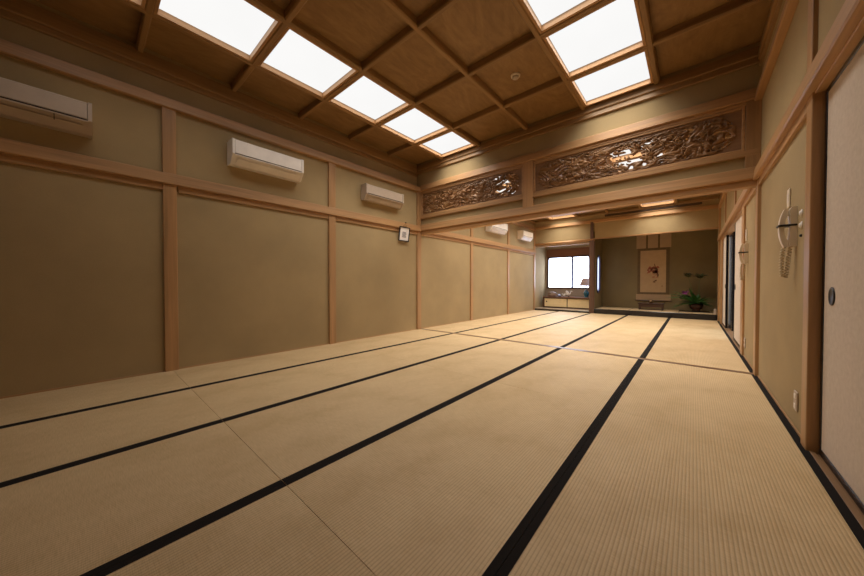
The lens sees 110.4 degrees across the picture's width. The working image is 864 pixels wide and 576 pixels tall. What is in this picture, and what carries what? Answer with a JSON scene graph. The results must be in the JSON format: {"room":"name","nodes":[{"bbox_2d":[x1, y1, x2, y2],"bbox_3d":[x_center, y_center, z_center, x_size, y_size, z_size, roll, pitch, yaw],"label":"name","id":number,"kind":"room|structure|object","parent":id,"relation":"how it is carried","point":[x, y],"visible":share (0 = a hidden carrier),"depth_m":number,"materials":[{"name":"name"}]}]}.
{"room":"japanese tatami hall","nodes":[
{"label":"japanese tatami hall","id":0,"kind":"room"},
{"bbox_2d":[0,0,545,396],"bbox_3d":[0.026,-0.839,6.226,0.215,3.360,12.290,1,1,41],"label":"wall","id":1,"kind":"structure","parent":0,"point":[82,275],"depth_m":3.13,"materials":[{"name":"beige paint"}]},
{"bbox_2d":[0,77,91,138],"bbox_3d":[-3.160,-1.405,2.232,0.203,0.252,0.835,1,1,41],"label":"air conditioner","id":2,"kind":"object","parent":1,"relation":"attached to","point":[20,102],"visible":1,"depth_m":2.32,"materials":[{"name":"grey plastic"}]},
{"bbox_2d":[0,153,162,189],"bbox_3d":[-3.212,-0.994,2.326,0.030,0.070,1.680,1,1,41],"label":"rail","id":3,"kind":"object","parent":1,"relation":"attached to","point":[13,159],"visible":0.9,"depth_m":2.54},
{"bbox_2d":[161,106,175,173],"bbox_3d":[-2.626,-1.464,2.993,0.050,0.670,0.105,1,1,41],"label":"post","id":4,"kind":"object","parent":1,"relation":"attached to","point":[168,116],"visible":0.78,"depth_m":2.97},
{"bbox_2d":[162,183,178,371],"bbox_3d":[-2.626,-0.085,3.014,0.050,1.940,0.105,1,1,41],"label":"post","id":5,"kind":"object","parent":1,"relation":"attached to","point":[169,192],"visible":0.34,"depth_m":3.00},
{"bbox_2d":[0,0,417,176],"bbox_3d":[-2.092,-2.213,3.723,0.034,0.195,5.525,1,1,41],"label":"crown molding","id":6,"kind":"structure","parent":1,"relation":"attached to","point":[24,13],"depth_m":3.04,"materials":[{"name":"wood"}]},
{"bbox_2d":[0,39,420,191],"bbox_3d":[-2.014,-1.840,3.661,0.050,0.100,5.525,1,1,41],"label":"crown molding","id":7,"kind":"structure","parent":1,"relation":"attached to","point":[7,48],"depth_m":2.94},
{"bbox_2d":[0,138,421,231],"bbox_3d":[-2.013,-1.095,3.672,0.052,0.110,5.525,1,1,41],"label":"rail","id":8,"kind":"object","parent":1,"relation":"attached to","point":[7,146],"visible":0.85,"depth_m":2.94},
{"bbox_2d":[398,222,409,241],"bbox_3d":[-0.489,-1.008,5.373,0.078,0.338,0.250,1,1,41],"label":"framed notice","id":9,"kind":"object","parent":8,"relation":"hanging from","point":[404,232],"visible":1,"depth_m":5.37,"materials":[{"name":"white paper"}]},
{"bbox_2d":[178,186,328,218],"bbox_3d":[-2.036,-1.015,3.679,0.030,0.070,1.665,1,1,41],"label":"rail","id":10,"kind":"object","parent":1,"relation":"attached to","point":[183,190],"visible":0.96,"depth_m":3.51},
{"bbox_2d":[0,310,529,398],"bbox_3d":[0.107,0.803,6.181,0.018,0.067,12.050,1,1,41],"label":"floor strip","id":11,"kind":"object","parent":1,"relation":"attached to","point":[528,310],"visible":0.1,"depth_m":3.16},
{"bbox_2d":[227,138,303,182],"bbox_3d":[-1.969,-1.503,3.600,0.203,0.267,0.785,1,1,41],"label":"air conditioner","id":12,"kind":"object","parent":1,"relation":"attached to","point":[240,154],"visible":1,"depth_m":3.50,"materials":[{"name":"white plastic"}]},
{"bbox_2d":[328,215,335,343],"bbox_3d":[-1.455,-0.105,4.361,0.050,1.940,0.105,1,1,41],"label":"post","id":13,"kind":"object","parent":1,"relation":"attached to","point":[332,219],"visible":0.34,"depth_m":4.34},
{"bbox_2d":[328,162,335,207],"bbox_3d":[-1.455,-1.485,4.340,0.050,0.670,0.105,1,1,41],"label":"post","id":14,"kind":"object","parent":1,"relation":"attached to","point":[331,166],"visible":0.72,"depth_m":4.32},
{"bbox_2d":[336,216,416,234],"bbox_3d":[-0.852,-1.036,5.041,0.030,0.070,1.705,1,1,41],"label":"rail","id":15,"kind":"object","parent":1,"relation":"attached to","point":[341,219],"visible":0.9,"depth_m":4.82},
{"bbox_2d":[361,183,403,208],"bbox_3d":[-0.805,-1.507,4.977,0.153,0.252,0.790,1,1,41],"label":"air conditioner","id":16,"kind":"object","parent":1,"relation":"attached to","point":[370,193],"visible":1,"depth_m":4.88,"materials":[{"name":"grey plastic"}]},
{"bbox_2d":[416,231,420,329],"bbox_3d":[-0.258,-0.127,5.738,0.050,1.940,0.105,1,1,41],"label":"post","id":17,"kind":"object","parent":1,"relation":"attached to","point":[418,236],"visible":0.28,"depth_m":5.71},
{"bbox_2d":[416,191,420,225],"bbox_3d":[-0.258,-1.506,5.717,0.050,0.670,0.105,1,1,41],"label":"post","id":18,"kind":"object","parent":1,"relation":"attached to","point":[418,194],"visible":0.74,"depth_m":5.68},
{"bbox_2d":[470,242,472,320],"bbox_3d":[0.932,-0.147,7.109,0.048,1.940,0.095,1,1,41],"label":"post","id":19,"kind":"object","parent":1,"relation":"attached to","point":[471,244],"visible":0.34,"depth_m":7.08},
{"bbox_2d":[434,232,535,253],"bbox_3d":[1.631,-1.159,7.864,0.052,0.110,5.465,1,1,41],"label":"rail","id":20,"kind":"object","parent":1,"relation":"attached to","point":[445,234],"visible":0.65,"depth_m":7.39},
{"bbox_2d":[485,224,507,234],"bbox_3d":[1.697,-1.573,7.817,0.203,0.287,0.820,1,1,41],"label":"air conditioner","id":21,"kind":"object","parent":1,"relation":"attached to","point":[501,229],"visible":0.77,"depth_m":7.76,"materials":[{"name":"white plastic"}]},
{"bbox_2d":[507,249,509,313],"bbox_3d":[2.159,-0.169,8.520,0.048,1.940,0.095,1,1,41],"label":"post","id":22,"kind":"object","parent":1,"relation":"attached to","point":[508,251],"visible":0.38,"depth_m":8.49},
{"bbox_2d":[34,0,771,164],"bbox_3d":[-0.393,-2.385,2.243,4.735,0.255,5.625,1,1,41],"label":"ceiling","id":23,"kind":"structure","parent":0,"point":[454,61],"depth_m":2.94,"materials":[{"name":"brown wood"}]},
{"bbox_2d":[153,0,280,62],"bbox_3d":[-1.795,-2.329,2.522,0.721,0.117,0.731,1,1,41],"label":"ceiling light","id":24,"kind":"object","parent":23,"relation":"attached to","point":[241,28],"visible":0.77,"depth_m":2.61,"materials":[{"name":"plastic"}]},
{"bbox_2d":[257,26,357,98],"bbox_3d":[-1.280,-2.338,3.114,0.721,0.117,0.731,1,1,41],"label":"ceiling light","id":25,"kind":"object","parent":23,"relation":"attached to","point":[293,57],"visible":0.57,"depth_m":3.13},
{"bbox_2d":[328,74,411,124],"bbox_3d":[-0.765,-2.347,3.707,0.721,0.117,0.731,1,1,41],"label":"ceiling light","id":26,"kind":"object","parent":23,"relation":"attached to","point":[363,97],"visible":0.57,"depth_m":3.75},
{"bbox_2d":[379,107,448,143],"bbox_3d":[-0.250,-2.356,4.299,0.721,0.117,0.731,1,1,41],"label":"ceiling light","id":27,"kind":"object","parent":23,"relation":"attached to","point":[415,126],"visible":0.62,"depth_m":4.35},
{"bbox_2d":[417,131,475,157],"bbox_3d":[0.234,-2.365,4.856,0.721,0.117,0.636,1,1,41],"label":"ceiling light","id":28,"kind":"object","parent":23,"relation":"attached to","point":[449,143],"visible":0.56,"depth_m":4.94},
{"bbox_2d":[423,132,470,153],"bbox_3d":[0.234,-2.363,4.856,0.685,0.005,0.600,1,1,41],"label":"diffuser","id":29,"kind":"object","parent":28,"relation":"attached to","point":[450,142],"depth_m":4.94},
{"bbox_2d":[520,0,600,33],"bbox_3d":[0.994,-2.324,2.178,0.701,0.117,0.731,1,1,41],"label":"ceiling light","id":30,"kind":"object","parent":23,"relation":"attached to","point":[545,14],"visible":1,"depth_m":2.49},
{"bbox_2d":[527,0,584,24],"bbox_3d":[0.994,-2.321,2.178,0.665,0.005,0.695,1,1,41],"label":"diffuser","id":31,"kind":"object","parent":30,"relation":"attached to","point":[546,12],"depth_m":2.49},
{"bbox_2d":[543,0,645,78],"bbox_3d":[1.508,-2.333,2.771,0.701,0.117,0.731,1,1,41],"label":"ceiling light","id":32,"kind":"object","parent":23,"relation":"attached to","point":[613,30],"visible":0.76,"depth_m":2.78,"materials":[{"name":"plastic"}]},
{"bbox_2d":[570,49,653,106],"bbox_3d":[1.992,-2.341,3.327,0.701,0.117,0.636,1,1,41],"label":"ceiling light","id":33,"kind":"object","parent":23,"relation":"attached to","point":[633,72],"visible":0.67,"depth_m":3.36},
{"bbox_2d":[417,42,761,224],"bbox_3d":[1.420,-1.766,4.377,4.585,1.250,0.060,1,1,41],"label":"wall","id":34,"kind":"structure","parent":0,"point":[747,78],"depth_m":3.62,"materials":[{"name":"beige paint"}]},
{"bbox_2d":[420,166,755,230],"bbox_3d":[1.469,-1.123,4.333,4.440,0.115,0.148,1,1,41],"label":"beam","id":35,"kind":"structure","parent":34,"relation":"attached to","point":[746,173],"depth_m":3.61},
{"bbox_2d":[523,160,533,207],"bbox_3d":[1.419,-1.506,4.369,0.150,0.690,0.130,1,1,41],"label":"strut","id":36,"kind":"object","parent":35,"relation":"on","point":[528,167],"visible":0.6,"depth_m":4.31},
{"bbox_2d":[421,179,756,234],"bbox_3d":[1.471,-1.035,4.336,4.440,0.070,0.102,1,1,41],"label":"beam","id":37,"kind":"structure","parent":35,"relation":"attached to","point":[746,184],"depth_m":3.63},
{"bbox_2d":[419,87,756,190],"bbox_3d":[1.469,-1.872,4.321,4.440,0.105,0.148,1,1,41],"label":"beam","id":38,"kind":"structure","parent":34,"relation":"attached to","point":[747,95],"depth_m":3.60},
{"bbox_2d":[421,102,745,192],"bbox_3d":[1.466,-1.814,4.319,4.440,0.052,0.095,1,1,41],"label":"beam","id":39,"kind":"structure","parent":38,"relation":"attached to","point":[743,103],"depth_m":3.62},
{"bbox_2d":[417,46,760,174],"bbox_3d":[1.408,-2.240,4.318,4.535,0.160,0.034,1,1,41],"label":"crown molding","id":40,"kind":"structure","parent":34,"relation":"attached to","point":[747,58],"depth_m":3.60,"materials":[{"name":"wood"}]},
{"bbox_2d":[420,148,760,218],"bbox_3d":[1.468,-1.322,4.329,4.440,0.055,0.110,1,1,41],"label":"beam","id":41,"kind":"structure","parent":34,"relation":"attached to","point":[742,154],"depth_m":3.58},
{"bbox_2d":[422,166,522,215],"bbox_3d":[0.583,-1.581,5.072,2.030,0.435,0.083,1,1,41],"label":"transom","id":42,"kind":"object","parent":41,"relation":"on","point":[480,190],"visible":1,"depth_m":4.94,"materials":[{"name":"brown wood"}]},
{"bbox_2d":[533,106,745,192],"bbox_3d":[2.260,-1.558,3.615,2.100,0.435,0.082,1,1,41],"label":"transom","id":43,"kind":"object","parent":41,"relation":"on","point":[732,121],"visible":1,"depth_m":3.38,"materials":[{"name":"brown wood"}]},
{"bbox_2d":[745,99,761,167],"bbox_3d":[3.101,-1.473,2.901,0.105,0.670,0.098,1,1,41],"label":"post","id":44,"kind":"object","parent":34,"relation":"attached to","point":[753,110],"depth_m":2.87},
{"bbox_2d":[594,231,601,307],"bbox_3d":[5.062,-0.515,9.200,0.080,2.500,1.000,1,1,41],"label":"wall partition","id":45,"kind":"structure","parent":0,"point":[598,242],"depth_m":9.20,"materials":[{"name":"beige paint"}]},
{"bbox_2d":[497,126,731,219],"bbox_3d":[3.287,-2.235,6.407,4.640,0.255,5.565,1,1,41],"label":"ceiling","id":46,"kind":"structure","parent":0,"point":[727,135],"depth_m":5.59,"materials":[{"name":"brown wood"}]},
{"bbox_2d":[609,141,652,162],"bbox_3d":[3.027,-2.144,4.521,0.701,0.117,0.731,1,1,41],"label":"ceiling light","id":47,"kind":"object","parent":46,"relation":"attached to","point":[628,152],"visible":0.12,"depth_m":4.85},
{"bbox_2d":[612,152,664,171],"bbox_3d":[3.542,-2.154,5.113,0.701,0.117,0.731,1,1,41],"label":"ceiling light","id":48,"kind":"object","parent":46,"relation":"attached to","point":[637,159],"visible":0.19,"depth_m":5.20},
{"bbox_2d":[619,153,662,168],"bbox_3d":[3.542,-2.175,5.113,0.665,0.005,0.695,1,1,41],"label":"diffuser","id":49,"kind":"object","parent":48,"relation":"attached to","point":[631,167],"depth_m":5.19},
{"bbox_2d":[535,194,719,243],"bbox_3d":[5.099,-1.944,8.497,4.440,1.020,0.060,1,1,41],"label":"wall","id":50,"kind":"structure","parent":0,"point":[709,218],"depth_m":8.15,"materials":[{"name":"beige paint"}]},
{"bbox_2d":[535,204,718,229],"bbox_3d":[5.072,-1.938,8.465,4.440,0.090,0.065,1,1,41],"label":"beam","id":51,"kind":"structure","parent":50,"relation":"attached to","point":[716,205],"depth_m":8.07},
{"bbox_2d":[535,196,718,222],"bbox_3d":[5.070,-2.152,8.460,4.440,0.062,0.030,1,1,41],"label":"crown molding","id":52,"kind":"structure","parent":50,"relation":"attached to","point":[713,197],"depth_m":8.11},
{"bbox_2d":[604,201,702,216],"bbox_3d":[5.727,-2.058,7.906,2.090,0.089,0.026,1,1,41],"label":"beam","id":53,"kind":"structure","parent":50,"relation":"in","point":[699,202],"depth_m":7.81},
{"bbox_2d":[595,227,718,238],"bbox_3d":[5.765,-1.428,7.925,2.615,0.035,0.082,1,1,41],"label":"beam","id":54,"kind":"structure","parent":50,"relation":"attached to","point":[713,227],"depth_m":7.75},
{"bbox_2d":[602,229,717,311],"bbox_3d":[6.472,-0.477,8.678,2.815,2.560,0.100,1,1,41],"label":"wall","id":55,"kind":"structure","parent":0,"point":[693,252],"depth_m":8.36,"materials":[{"name":"beige paint"}]},
{"bbox_2d":[546,244,588,296],"bbox_3d":[4.752,-0.500,10.173,1.745,2.560,0.100,1,1,41],"label":"wall","id":56,"kind":"structure","parent":55,"relation":"in","point":[576,292],"depth_m":10.23,"materials":[{"name":"paint"}]},
{"bbox_2d":[547,255,588,288],"bbox_3d":[4.635,-0.528,10.221,1.385,1.105,0.080,1,1,41],"label":"window","id":57,"kind":"structure","parent":56,"relation":"attached to","point":[567,272],"depth_m":10.25,"materials":[{"name":"white glass"}]},
{"bbox_2d":[547,247,588,256],"bbox_3d":[4.710,-1.204,10.126,1.660,0.270,0.050,1,1,41],"label":"board","id":58,"kind":"object","parent":56,"relation":"attached to","point":[583,251],"visible":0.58,"depth_m":10.17,"materials":[{"name":"brown wood"}]},
{"bbox_2d":[635,233,671,301],"bbox_3d":[6.383,-0.641,8.660,0.854,2.037,0.028,1,1,41],"label":"scroll","id":59,"kind":"object","parent":55,"relation":"hanging from","point":[653,269],"visible":0.99,"depth_m":8.65,"materials":[{"name":"paper"}]},
{"bbox_2d":[717,0,845,433],"bbox_3d":[3.504,-0.793,3.203,0.120,3.360,12.290,1,1,41],"label":"wall","id":60,"kind":"structure","parent":0,"point":[781,298],"depth_m":2.14,"materials":[{"name":"beige paint"}]},
{"bbox_2d":[717,208,720,320],"bbox_3d":[6.712,-0.523,6.997,0.050,2.695,0.140,1,1,41],"label":"post","id":61,"kind":"object","parent":60,"relation":"attached to","point":[719,242],"visible":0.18,"depth_m":6.96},
{"bbox_2d":[720,238,728,323],"bbox_3d":[6.327,-0.145,6.490,0.118,1.955,0.100,1,1,41],"label":"post","id":62,"kind":"object","parent":60,"relation":"attached to","point":[721,281],"visible":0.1,"depth_m":6.48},
{"bbox_2d":[722,235,728,327],"bbox_3d":[6.026,-0.145,6.162,0.038,1.855,0.770,1,1,41],"label":"door","id":63,"kind":"structure","parent":60,"relation":"in","point":[726,239],"depth_m":5.90,"materials":[{"name":"paper"}]},
{"bbox_2d":[728,231,734,330],"bbox_3d":[5.773,-0.125,5.779,0.030,1.834,0.700,1,1,41],"label":"panel","id":64,"kind":"object","parent":60,"relation":"attached to","point":[732,236],"visible":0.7,"depth_m":5.62,"materials":[{"name":"black paint"}]},
{"bbox_2d":[717,188,751,241],"bbox_3d":[4.943,-1.115,4.985,0.052,0.110,5.465,1,1,41],"label":"rail","id":65,"kind":"object","parent":60,"relation":"attached to","point":[745,192],"visible":0.6,"depth_m":4.16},
{"bbox_2d":[733,214,741,347],"bbox_3d":[4.332,-0.116,4.213,0.038,1.855,1.195,1,1,41],"label":"door","id":66,"kind":"structure","parent":60,"relation":"in","point":[738,224],"depth_m":4.37,"materials":[{"name":"paper"}]},
{"bbox_2d":[740,203,745,355],"bbox_3d":[3.876,-0.102,3.672,0.118,1.955,0.210,1,1,41],"label":"post","id":67,"kind":"object","parent":60,"relation":"attached to","point":[742,300],"visible":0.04,"depth_m":3.64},
{"bbox_2d":[738,242,747,279],"bbox_3d":[3.603,-0.305,3.475,0.077,0.432,0.072,1,1,41],"label":"wall decoration","id":68,"kind":"object","parent":60,"relation":"attached to","point":[745,246],"visible":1,"depth_m":3.46,"materials":[{"name":"beige plastic"}]},
{"bbox_2d":[753,178,761,375],"bbox_3d":[3.143,-0.089,2.832,0.124,1.955,0.120,1,1,41],"label":"post","id":69,"kind":"object","parent":60,"relation":"attached to","point":[758,187],"visible":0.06,"depth_m":2.83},
{"bbox_2d":[757,0,782,66],"bbox_3d":[1.305,-2.168,0.770,0.034,0.195,5.525,1,1,41],"label":"crown molding","id":70,"kind":"structure","parent":60,"relation":"attached to","point":[775,6],"depth_m":2.48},
{"bbox_2d":[754,0,798,100],"bbox_3d":[1.299,-1.796,0.781,0.050,0.100,5.525,1,1,41],"label":"rail","id":71,"kind":"object","parent":60,"relation":"attached to","point":[790,6],"visible":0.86,"depth_m":2.19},
{"bbox_2d":[758,102,806,184],"bbox_3d":[2.554,-0.992,2.207,0.030,0.070,1.575,1,1,41],"label":"rail","id":72,"kind":"object","parent":60,"relation":"attached to","point":[801,118],"visible":0.66,"depth_m":1.99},
{"bbox_2d":[776,206,797,277],"bbox_3d":[2.206,-0.281,1.868,0.077,0.432,0.072,1,1,41],"label":"wall decoration","id":73,"kind":"object","parent":60,"relation":"attached to","point":[790,241],"visible":1,"depth_m":1.86,"materials":[{"name":"beige plastic"}]},
{"bbox_2d":[753,0,863,180],"bbox_3d":[1.298,-1.051,0.793,0.052,0.110,5.525,1,1,41],"label":"rail","id":74,"kind":"object","parent":60,"relation":"attached to","point":[851,12],"visible":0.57,"depth_m":1.40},
{"bbox_2d":[800,91,825,453],"bbox_3d":[2.033,-0.070,1.564,0.105,1.955,0.100,1,1,41],"label":"post","id":75,"kind":"object","parent":60,"relation":"attached to","point":[815,123],"visible":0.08,"depth_m":1.55,"materials":[{"name":"wood"}]},
{"bbox_2d":[807,0,818,70],"bbox_3d":[2.022,-1.443,1.580,0.040,0.670,0.090,1,1,41],"label":"post","id":76,"kind":"object","parent":60,"relation":"attached to","point":[813,5],"visible":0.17,"depth_m":1.56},
{"bbox_2d":[809,451,863,529],"bbox_3d":[0.783,0.901,0.105,0.128,0.058,3.765,1,1,41],"label":"sill","id":77,"kind":"structure","parent":60,"relation":"attached to","point":[845,496],"depth_m":1.27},
{"bbox_2d":[815,15,863,93],"bbox_3d":[0.768,-0.990,0.089,0.097,0.030,3.765,1,1,41],"label":"door frame","id":78,"kind":"structure","parent":60,"relation":"attached to","point":[856,36],"depth_m":1.29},
{"bbox_2d":[819,36,863,513],"bbox_3d":[1.425,-0.064,0.855,0.038,1.855,1.762,1,1,41],"label":"door","id":79,"kind":"structure","parent":60,"relation":"in","point":[841,404],"depth_m":1.32,"materials":[{"name":"paper"}]},
{"bbox_3d":[2.396,0.920,4.192,6.265,0.105,12.250,1,1,41],"label":"floor","id":80,"kind":"structure","parent":0,"visible":0},
{"bbox_2d":[0,371,189,426],"bbox_3d":[-2.928,0.872,2.077,0.787,0.056,1.843,1,1,41],"label":"mat","id":81,"kind":"object","parent":80,"relation":"on","point":[35,406],"visible":0.77,"depth_m":2.31,"materials":[{"name":"wicker"}]},
{"bbox_2d":[0,388,221,484],"bbox_3d":[-2.287,0.880,1.520,0.909,0.056,1.843,1,1,41],"label":"mat","id":82,"kind":"object","parent":80,"relation":"on","point":[31,448],"visible":0.73,"depth_m":1.79,"materials":[{"name":"wicker"}]},
{"bbox_2d":[0,421,283,575],"bbox_3d":[-1.600,0.889,0.923,0.909,0.056,1.843,1,1,41],"label":"mat","id":83,"kind":"object","parent":80,"relation":"on","point":[88,517],"visible":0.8,"depth_m":1.22,"materials":[{"name":"wicker"}]},
{"bbox_2d":[93,483,374,575],"bbox_3d":[-0.913,0.898,0.326,0.909,0.056,1.843,1,1,41],"label":"mat","id":84,"kind":"object","parent":80,"relation":"on","point":[273,532],"visible":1,"depth_m":0.99,"materials":[{"name":"wicker"}]},
{"bbox_2d":[174,343,364,387],"bbox_3d":[-1.727,0.850,3.458,0.787,0.056,1.813,1,1,41],"label":"mat","id":85,"kind":"object","parent":80,"relation":"on","point":[201,375],"visible":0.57,"depth_m":3.24,"materials":[{"name":"wicker"}]},
{"bbox_2d":[191,351,417,420],"bbox_3d":[-1.086,0.859,2.901,0.909,0.056,1.813,1,1,41],"label":"mat","id":86,"kind":"object","parent":80,"relation":"on","point":[227,399],"visible":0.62,"depth_m":2.63,"materials":[{"name":"wicker"}]},
{"bbox_2d":[223,363,490,481],"bbox_3d":[-0.399,0.868,2.304,0.909,0.056,1.813,1,1,41],"label":"mat","id":87,"kind":"object","parent":80,"relation":"on","point":[294,437],"visible":0.71,"depth_m":1.99,"materials":[{"name":"wicker"}]},
{"bbox_2d":[336,329,451,350],"bbox_3d":[-0.537,0.829,4.827,0.787,0.056,1.811,1,1,41],"label":"mat","id":88,"kind":"object","parent":80,"relation":"on","point":[377,342],"visible":0.57,"depth_m":4.69,"materials":[{"name":"wicker"}]},
{"bbox_2d":[369,333,496,362],"bbox_3d":[0.104,0.838,4.270,0.909,0.056,1.811,1,1,41],"label":"mat","id":89,"kind":"object","parent":80,"relation":"on","point":[419,351],"visible":0.64,"depth_m":4.10,"materials":[{"name":"beige wicker"}]},
{"bbox_2d":[284,381,606,575],"bbox_3d":[0.287,0.877,1.707,0.909,0.056,1.813,1,1,41],"label":"mat","id":90,"kind":"object","parent":80,"relation":"on","point":[452,489],"visible":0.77,"depth_m":1.33,"materials":[{"name":"beige wicker"}]},
{"bbox_2d":[423,320,500,332],"bbox_3d":[0.703,0.807,6.253,0.787,0.056,1.812,1,1,41],"label":"mat","id":91,"kind":"object","parent":80,"relation":"on","point":[466,325],"visible":0.57,"depth_m":6.10,"materials":[{"name":"beige wicker"}]},
{"bbox_2d":[419,340,558,380],"bbox_3d":[0.791,0.847,3.673,0.909,0.056,1.811,1,1,41],"label":"mat","id":92,"kind":"object","parent":80,"relation":"on","point":[491,361],"visible":0.67,"depth_m":3.46,"materials":[{"name":"wicker"}]},
{"bbox_2d":[457,323,543,338],"bbox_3d":[1.344,0.816,5.696,0.909,0.056,1.812,1,1,41],"label":"mat","id":93,"kind":"object","parent":80,"relation":"on","point":[502,330],"visible":0.6,"depth_m":5.58,"materials":[{"name":"wicker"}]},
{"bbox_2d":[476,314,533,322],"bbox_3d":[1.893,0.786,7.622,0.787,0.056,1.813,1,1,41],"label":"mat","id":94,"kind":"object","parent":80,"relation":"on","point":[508,317],"visible":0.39,"depth_m":7.49,"materials":[{"name":"beige fabric"}]},
{"bbox_2d":[505,316,568,326],"bbox_3d":[2.534,0.795,7.065,0.909,0.056,1.813,1,1,41],"label":"mat","id":95,"kind":"object","parent":80,"relation":"on","point":[536,320],"visible":0.64,"depth_m":6.90,"materials":[{"name":"beige wicker"}]},
{"bbox_2d":[504,327,593,346],"bbox_3d":[2.030,0.825,5.099,0.909,0.056,1.812,1,1,41],"label":"mat","id":96,"kind":"object","parent":80,"relation":"on","point":[559,337],"visible":0.71,"depth_m":4.95,"materials":[{"name":"beige wicker"}]},
{"bbox_2d":[536,307,588,310],"bbox_3d":[4.359,0.721,9.805,1.660,0.120,1.000,1,1,41],"label":"dais","id":97,"kind":"object","parent":80,"relation":"on","point":[537,307],"visible":0.34,"depth_m":9.46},
{"bbox_2d":[543,296,588,309],"bbox_3d":[4.546,0.475,9.887,1.560,0.370,0.605,1,1,41],"label":"base cabinet","id":98,"kind":"object","parent":97,"relation":"on","point":[570,302],"visible":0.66,"depth_m":9.69,"materials":[{"name":"brown wood"}]},
{"bbox_2d":[538,311,588,318],"bbox_3d":[3.722,0.774,8.431,0.909,0.056,1.805,1,1,41],"label":"mat","id":99,"kind":"object","parent":80,"relation":"on","point":[559,314],"visible":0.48,"depth_m":8.45,"materials":[{"name":"beige wicker"}]},
{"bbox_2d":[493,348,640,408],"bbox_3d":[1.478,0.856,3.076,0.909,0.056,1.811,1,1,41],"label":"mat","id":100,"kind":"object","parent":80,"relation":"on","point":[595,379],"visible":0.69,"depth_m":2.83,"materials":[{"name":"beige wicker"}]},
{"bbox_2d":[545,319,611,330],"bbox_3d":[3.221,0.804,6.468,0.909,0.056,1.813,1,1,41],"label":"mat","id":101,"kind":"object","parent":80,"relation":"on","point":[577,324],"visible":0.64,"depth_m":6.40,"materials":[{"name":"beige wicker"}]},
{"bbox_2d":[422,328,753,374],"bbox_3d":[1.455,0.836,4.347,4.440,0.058,0.074,1,1,41],"label":"threshold","id":102,"kind":"object","parent":80,"relation":"on","point":[422,328],"visible":0.24,"depth_m":3.69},
{"bbox_2d":[589,240,594,312],"bbox_3d":[4.709,-0.301,8.828,0.130,2.195,0.130,1,1,41],"label":"post","id":103,"kind":"object","parent":80,"relation":"on","point":[591,242],"visible":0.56,"depth_m":8.78,"materials":[{"name":"brown wood"}]},
{"bbox_2d":[535,238,594,245],"bbox_3d":[4.082,-1.421,9.336,1.775,0.093,0.095,1,1,41],"label":"beam","id":104,"kind":"structure","parent":103,"relation":"on","point":[579,240],"depth_m":9.28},
{"bbox_2d":[572,313,626,321],"bbox_3d":[4.409,0.783,7.835,0.909,0.056,1.805,1,1,41],"label":"mat","id":105,"kind":"object","parent":80,"relation":"on","point":[591,316],"visible":0.67,"depth_m":7.71,"materials":[{"name":"beige wicker"}]},
{"bbox_2d":[563,331,655,357],"bbox_3d":[2.717,0.834,4.502,0.909,0.056,1.812,1,1,41],"label":"mat","id":106,"kind":"object","parent":80,"relation":"on","point":[611,343],"visible":0.67,"depth_m":4.37,"materials":[{"name":"beige wicker"}]},
{"bbox_2d":[596,322,663,336],"bbox_3d":[3.908,0.813,5.871,0.909,0.056,1.813,1,1,41],"label":"mat","id":107,"kind":"object","parent":80,"relation":"on","point":[650,330],"visible":0.74,"depth_m":5.70,"materials":[{"name":"beige wicker"}]},
{"bbox_2d":[615,315,668,324],"bbox_3d":[5.096,0.792,7.238,0.909,0.056,1.805,1,1,41],"label":"mat","id":108,"kind":"object","parent":80,"relation":"on","point":[627,319],"visible":0.71,"depth_m":7.09,"materials":[{"name":"beige wicker"}]},
{"bbox_2d":[594,309,716,320],"bbox_3d":[5.747,0.715,7.942,2.620,0.190,0.110,1,1,41],"label":"dais edge","id":109,"kind":"structure","parent":80,"relation":"on","point":[713,317],"depth_m":7.75,"materials":[{"name":"black paint"}]},
{"bbox_2d":[495,409,863,575],"bbox_3d":[0.973,0.886,1.111,0.906,0.056,1.813,1,1,41],"label":"mat","id":110,"kind":"object","parent":80,"relation":"on","point":[641,496],"visible":1,"depth_m":1.14,"materials":[{"name":"beige wicker"}]},
{"bbox_2d":[665,318,724,329],"bbox_3d":[5.781,0.801,6.642,0.906,0.056,1.805,1,1,41],"label":"mat","id":111,"kind":"object","parent":80,"relation":"on","point":[708,324],"visible":0.81,"depth_m":6.56,"materials":[{"name":"beige wicker"}]},
{"bbox_2d":[657,325,734,344],"bbox_3d":[4.593,0.822,5.275,0.906,0.056,1.813,1,1,41],"label":"mat","id":112,"kind":"object","parent":80,"relation":"on","point":[672,332],"visible":0.81,"depth_m":5.15,"materials":[{"name":"beige wicker"}]},
{"bbox_2d":[643,337,752,372],"bbox_3d":[3.403,0.843,3.906,0.906,0.056,1.812,1,1,41],"label":"mat","id":113,"kind":"object","parent":80,"relation":"on","point":[708,354],"visible":0.76,"depth_m":3.70,"materials":[{"name":"beige wicker"}]},
{"bbox_2d":[608,359,813,458],"bbox_3d":[2.163,0.865,2.480,0.906,0.056,1.811,1,1,41],"label":"mat","id":114,"kind":"object","parent":80,"relation":"on","point":[727,404],"visible":0.79,"depth_m":2.19,"materials":[{"name":"beige wicker"}]},
{"bbox_3d":[6.103,0.714,8.328,2.650,0.180,0.940,1,1,41],"label":"dais","id":115,"kind":"object","parent":80,"relation":"on","visible":0},
{"bbox_2d":[678,311,716,314],"bbox_3d":[6.803,0.625,7.715,0.710,0.015,0.925,1,1,41],"label":"mat","id":116,"kind":"object","parent":115,"relation":"on","point":[679,311],"visible":0.53,"depth_m":7.60,"materials":[{"name":"beige wicker"}]},
{"bbox_2d":[679,310,709,312],"bbox_3d":[6.819,0.605,7.809,0.600,0.020,0.320,1,1,41],"label":"display board","id":117,"kind":"object","parent":116,"relation":"on","point":[679,310],"visible":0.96,"depth_m":7.70,"materials":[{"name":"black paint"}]},
{"bbox_2d":[669,272,714,310],"bbox_3d":[6.662,0.095,7.746,0.941,1.013,0.675,0,1,22],"label":"flower arrangement","id":118,"kind":"object","parent":117,"relation":"on","point":[695,302],"visible":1,"depth_m":7.72,"materials":[{"name":"green plant"}]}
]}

